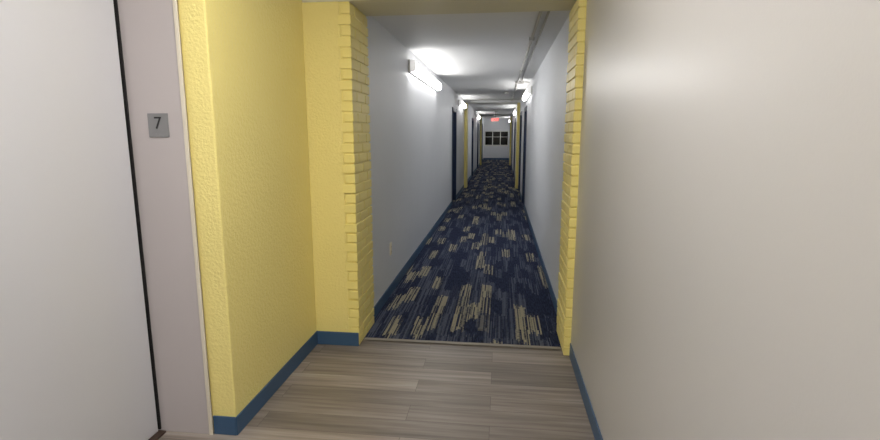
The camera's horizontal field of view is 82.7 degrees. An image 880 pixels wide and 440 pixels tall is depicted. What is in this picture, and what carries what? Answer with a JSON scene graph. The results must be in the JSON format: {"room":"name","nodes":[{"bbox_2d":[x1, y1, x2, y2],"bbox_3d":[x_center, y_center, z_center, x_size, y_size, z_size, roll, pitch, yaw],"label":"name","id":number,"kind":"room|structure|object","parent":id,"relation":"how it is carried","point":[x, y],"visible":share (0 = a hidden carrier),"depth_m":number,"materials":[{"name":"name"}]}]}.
{"room":"apartment building hallway","nodes":[
{"label":"apartment building hallway","id":0,"kind":"room"},
{"bbox_2d":[178,0,316,428],"bbox_3d":[-1.023,-0.365,2.857,0.130,2.750,1.130,1,10,7],"label":"wall","id":1,"kind":"structure","parent":0,"point":[244,61],"depth_m":2.60,"materials":[{"name":"paint"}]},
{"bbox_2d":[213,331,358,434],"bbox_3d":[-0.863,0.945,3.055,0.312,0.099,1.170,2,10,13],"label":"baseboard","id":2,"kind":"structure","parent":1,"relation":"attached to","point":[225,425],"depth_m":2.97,"materials":[{"name":"blue plastic"}]},
{"bbox_2d":[158,340,594,439],"bbox_3d":[-0.553,1.460,0.653,2.495,0.100,6.155,1,10,7],"label":"floor","id":3,"kind":"structure","parent":0,"point":[372,389],"depth_m":2.89,"materials":[{"name":"beige laminate"}]},
{"bbox_2d":[148,430,165,439],"bbox_3d":[-1.543,1.157,2.087,0.180,0.011,0.967,1,10,7],"label":"threshold","id":4,"kind":"object","parent":3,"relation":"on","point":[157,435],"visible":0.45,"depth_m":2.51,"materials":[{"name":"brown wood"}]},
{"bbox_2d":[364,337,560,349],"bbox_3d":[0.147,0.892,3.621,1.426,0.004,0.040,1,10,7],"label":"trim","id":5,"kind":"structure","parent":3,"relation":"on","point":[365,338],"depth_m":3.61,"materials":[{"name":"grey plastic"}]},
{"bbox_2d":[366,16,483,305],"bbox_3d":[0.937,-2.565,16.680,0.150,2.400,26.270,1,10,7],"label":"wall","id":6,"kind":"structure","parent":0,"point":[410,123],"depth_m":5.29,"materials":[{"name":"grey paint"}]},
{"bbox_2d":[302,1,373,344],"bbox_3d":[-0.771,-0.290,3.634,0.450,2.340,0.436,1,10,7],"label":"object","id":7,"kind":"object","parent":6,"relation":"attached to","point":[335,34],"visible":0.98,"depth_m":3.43,"materials":[{"name":"yellow brick"}]},
{"bbox_2d":[408,59,441,90],"bbox_3d":[-0.160,-1.862,6.547,0.085,0.130,2.400,1,10,7],"label":"wall light fixture","id":8,"kind":"object","parent":6,"relation":"attached to","point":[414,68],"visible":1,"depth_m":6.02,"materials":[{"name":"white plastic"}]},
{"bbox_2d":[373,158,483,317],"bbox_3d":[1.015,-1.432,16.867,0.007,0.095,26.267,1,10,7],"label":"baseboard","id":9,"kind":"structure","parent":6,"relation":"attached to","point":[390,289],"depth_m":5.61,"materials":[{"name":"blue plastic"}]},
{"bbox_2d":[452,107,456,204],"bbox_3d":[0.239,-1.401,10.931,0.161,2.045,0.980,1,10,7],"label":"frame","id":10,"kind":"object","parent":6,"relation":"attached to","point":[454,110],"visible":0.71,"depth_m":11.27,"materials":[{"name":"blue paint"}]},
{"bbox_2d":[458,100,466,108],"bbox_3d":[0.568,-2.888,12.515,0.085,0.130,1.600,1,10,7],"label":"wall light fixture","id":11,"kind":"object","parent":6,"relation":"attached to","point":[461,103],"visible":1,"depth_m":12.03,"materials":[{"name":"white plastic"}]},
{"bbox_2d":[464,103,467,187],"bbox_3d":[0.733,-2.086,14.072,0.078,2.340,0.426,1,10,7],"label":"brick pilaster","id":12,"kind":"object","parent":6,"relation":"attached to","point":[466,109],"visible":0.98,"depth_m":13.91,"materials":[{"name":"yellow brick"}]},
{"bbox_2d":[471,118,473,176],"bbox_3d":[1.086,-2.596,17.878,0.161,2.045,0.980,1,10,7],"label":"frame","id":13,"kind":"object","parent":6,"relation":"attached to","point":[472,118],"visible":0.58,"depth_m":18.18,"materials":[{"name":"blue paint"}]},
{"bbox_2d":[477,121,478,167],"bbox_3d":[1.587,-3.303,21.988,0.161,2.045,0.980,1,10,7],"label":"frame","id":14,"kind":"object","parent":6,"relation":"attached to","point":[477,121],"visible":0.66,"depth_m":22.27,"materials":[{"name":"blue paint"}]},
{"bbox_2d":[480,116,481,164],"bbox_3d":[1.998,-3.869,24.444,0.078,2.340,0.426,1,10,7],"label":"brick pilaster","id":15,"kind":"object","parent":6,"relation":"attached to","point":[480,116],"visible":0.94,"depth_m":24.24,"materials":[{"name":"yellow brick"}]},
{"bbox_2d":[302,0,576,15],"bbox_3d":[0.036,-1.629,3.308,2.075,0.410,0.430,1,10,7],"label":"ceiling beam","id":16,"kind":"structure","parent":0,"point":[367,7],"depth_m":3.34,"materials":[{"name":"paint"}]},
{"bbox_2d":[363,160,561,348],"bbox_3d":[1.751,-1.303,16.709,1.810,0.104,26.745,1,10,7],"label":"floor","id":17,"kind":"structure","parent":0,"point":[479,277],"depth_m":5.18,"materials":[{"name":"blue carpet"}]},
{"bbox_2d":[373,10,570,117],"bbox_3d":[1.770,-3.792,16.444,1.810,0.100,26.420,1,10,7],"label":"ceiling","id":18,"kind":"structure","parent":0,"point":[479,56],"depth_m":5.22,"materials":[{"name":"white paint"}]},
{"bbox_2d":[464,100,519,103],"bbox_3d":[1.444,-3.254,13.787,1.510,0.060,0.420,1,10,7],"label":"ceiling beam","id":19,"kind":"structure","parent":18,"relation":"attached to","point":[478,101],"depth_m":13.59,"materials":[{"name":"white paint"}]},
{"bbox_2d":[492,114,498,121],"bbox_3d":[2.486,-4.585,22.438,0.335,0.370,0.053,1,10,7],"label":"exit sign","id":20,"kind":"object","parent":18,"relation":"hanging from","point":[494,119],"visible":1,"depth_m":22.43,"materials":[{"name":"red plastic"}]},
{"bbox_2d":[480,115,511,116],"bbox_3d":[2.710,-5.038,24.159,1.510,0.060,0.420,1,10,7],"label":"ceiling beam","id":21,"kind":"structure","parent":18,"relation":"attached to","point":[480,115],"depth_m":24.00,"materials":[{"name":"white paint"}]},
{"bbox_2d":[511,11,549,100],"bbox_3d":[1.414,-2.348,8.474,0.256,0.045,10.249,1,10,7],"label":"conduit","id":22,"kind":"object","parent":18,"relation":"attached to","point":[532,38],"depth_m":4.97,"materials":[{"name":"white metal"}]},
{"bbox_2d":[483,118,509,157],"bbox_3d":[3.338,-4.771,29.509,1.810,2.400,0.150,1,10,7],"label":"wall","id":23,"kind":"structure","parent":0,"point":[503,124],"depth_m":29.42,"materials":[{"name":"grey paint"}]},
{"bbox_2d":[484,131,508,145],"bbox_3d":[3.326,-4.796,29.449,1.440,0.890,0.100,1,10,7],"label":"window","id":24,"kind":"structure","parent":23,"relation":"in","point":[492,138],"depth_m":29.48,"materials":[{"name":"black glass"}]},
{"bbox_2d":[484,158,508,159],"bbox_3d":[3.329,-3.625,29.627,1.490,0.099,0.007,1,10,7],"label":"baseboard","id":25,"kind":"structure","parent":23,"relation":"attached to","point":[484,158],"depth_m":29.62,"materials":[{"name":"blue plastic"}]},
{"bbox_2d":[509,0,879,439],"bbox_3d":[2.207,-2.171,13.359,0.150,2.750,32.600,1,10,7],"label":"wall","id":26,"kind":"structure","parent":0,"point":[727,265],"depth_m":1.14,"materials":[{"name":"grey paint"}]},
{"bbox_2d":[509,116,511,164],"bbox_3d":[3.420,-3.841,24.275,0.077,2.340,0.426,1,10,7],"label":"brick pilaster","id":27,"kind":"object","parent":26,"relation":"attached to","point":[510,116],"visible":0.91,"depth_m":24.06,"materials":[{"name":"yellow brick"}]},
{"bbox_2d":[511,121,512,167],"bbox_3d":[3.247,-3.303,21.990,0.161,2.045,0.980,1,10,7],"label":"frame","id":28,"kind":"object","parent":26,"relation":"attached to","point":[512,121],"visible":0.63,"depth_m":22.27,"materials":[{"name":"blue ceramic"}]},
{"bbox_2d":[513,118,515,174],"bbox_3d":[2.757,-2.613,17.978,0.161,2.045,0.980,1,10,7],"label":"frame","id":29,"kind":"object","parent":26,"relation":"attached to","point":[515,118],"visible":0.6,"depth_m":18.31,"materials":[{"name":"blue ceramic"}]},
{"bbox_2d":[515,102,519,188],"bbox_3d":[2.155,-2.057,13.903,0.078,2.340,0.425,1,10,7],"label":"brick pilaster","id":30,"kind":"object","parent":26,"relation":"attached to","point":[518,103],"visible":0.99,"depth_m":13.72,"materials":[{"name":"yellow brick"}]},
{"bbox_2d":[518,111,521,194],"bbox_3d":[2.124,-1.721,12.792,0.161,2.045,0.980,1,10,7],"label":"frame","id":31,"kind":"object","parent":26,"relation":"attached to","point":[521,111],"visible":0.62,"depth_m":13.14,"materials":[{"name":"blue ceramic"}]},
{"bbox_2d":[522,106,526,202],"bbox_3d":[1.838,-1.317,10.444,0.161,2.045,0.980,1,10,7],"label":"frame","id":32,"kind":"object","parent":26,"relation":"attached to","point":[525,108],"visible":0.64,"depth_m":10.78,"materials":[{"name":"blue ceramic"}]},
{"bbox_2d":[522,86,531,100],"bbox_3d":[1.607,-2.329,9.265,0.085,0.130,1.900,1,10,7],"label":"wall light fixture","id":33,"kind":"object","parent":26,"relation":"attached to","point":[528,92],"visible":0.98,"depth_m":8.67,"materials":[{"name":"white plastic"}]},
{"bbox_2d":[523,89,529,100],"bbox_3d":[1.597,-2.329,9.267,0.055,0.122,1.860,1,10,7],"label":"diffuser","id":34,"kind":"object","parent":33,"relation":"attached to","point":[526,95],"depth_m":8.96,"materials":[{"name":"white plastic"}]},
{"bbox_2d":[512,168,557,313],"bbox_3d":[2.507,-1.402,16.690,0.007,0.095,26.267,1,10,7],"label":"baseboard","id":35,"kind":"structure","parent":26,"relation":"attached to","point":[551,291],"depth_m":5.62,"materials":[{"name":"blue plastic"}]},
{"bbox_2d":[557,0,586,355],"bbox_3d":[0.966,-0.255,3.428,0.200,2.340,0.435,1,10,7],"label":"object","id":36,"kind":"object","parent":26,"relation":"attached to","point":[577,15],"visible":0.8,"depth_m":3.31,"materials":[{"name":"yellow brick"}]},
{"bbox_2d":[569,343,602,439],"bbox_3d":[0.535,1.380,0.526,0.007,0.099,5.892,1,10,7],"label":"baseboard","id":37,"kind":"structure","parent":26,"relation":"attached to","point":[591,416],"depth_m":2.77,"materials":[{"name":"blue plastic"}]},
{"bbox_3d":[-1.782,0.124,0.019,0.150,2.750,4.770,1,10,7],"label":"wall","id":38,"kind":"structure","parent":0,"visible":0},
{"bbox_2d":[0,0,157,439],"bbox_3d":[-1.511,0.124,1.900,0.046,2.088,0.955,1,10,7],"label":"door","id":39,"kind":"structure","parent":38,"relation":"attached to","point":[75,360],"depth_m":1.98,"materials":[{"name":"paint"}]},
{"bbox_2d":[147,113,169,136],"bbox_3d":[-1.287,-0.432,2.284,0.100,0.108,0.007,1,10,7],"label":"number sign","id":40,"kind":"object","parent":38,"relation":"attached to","point":[158,124],"visible":1,"depth_m":2.28,"materials":[{"name":"grey plastic"}]},
{"bbox_2d":[113,0,213,434],"bbox_3d":[-1.417,-0.193,1.857,0.430,2.750,1.100,1,10,7],"label":"door frame","id":41,"kind":"structure","parent":38,"relation":"attached to","point":[148,31],"depth_m":2.36,"materials":[{"name":"paint"}]}
]}

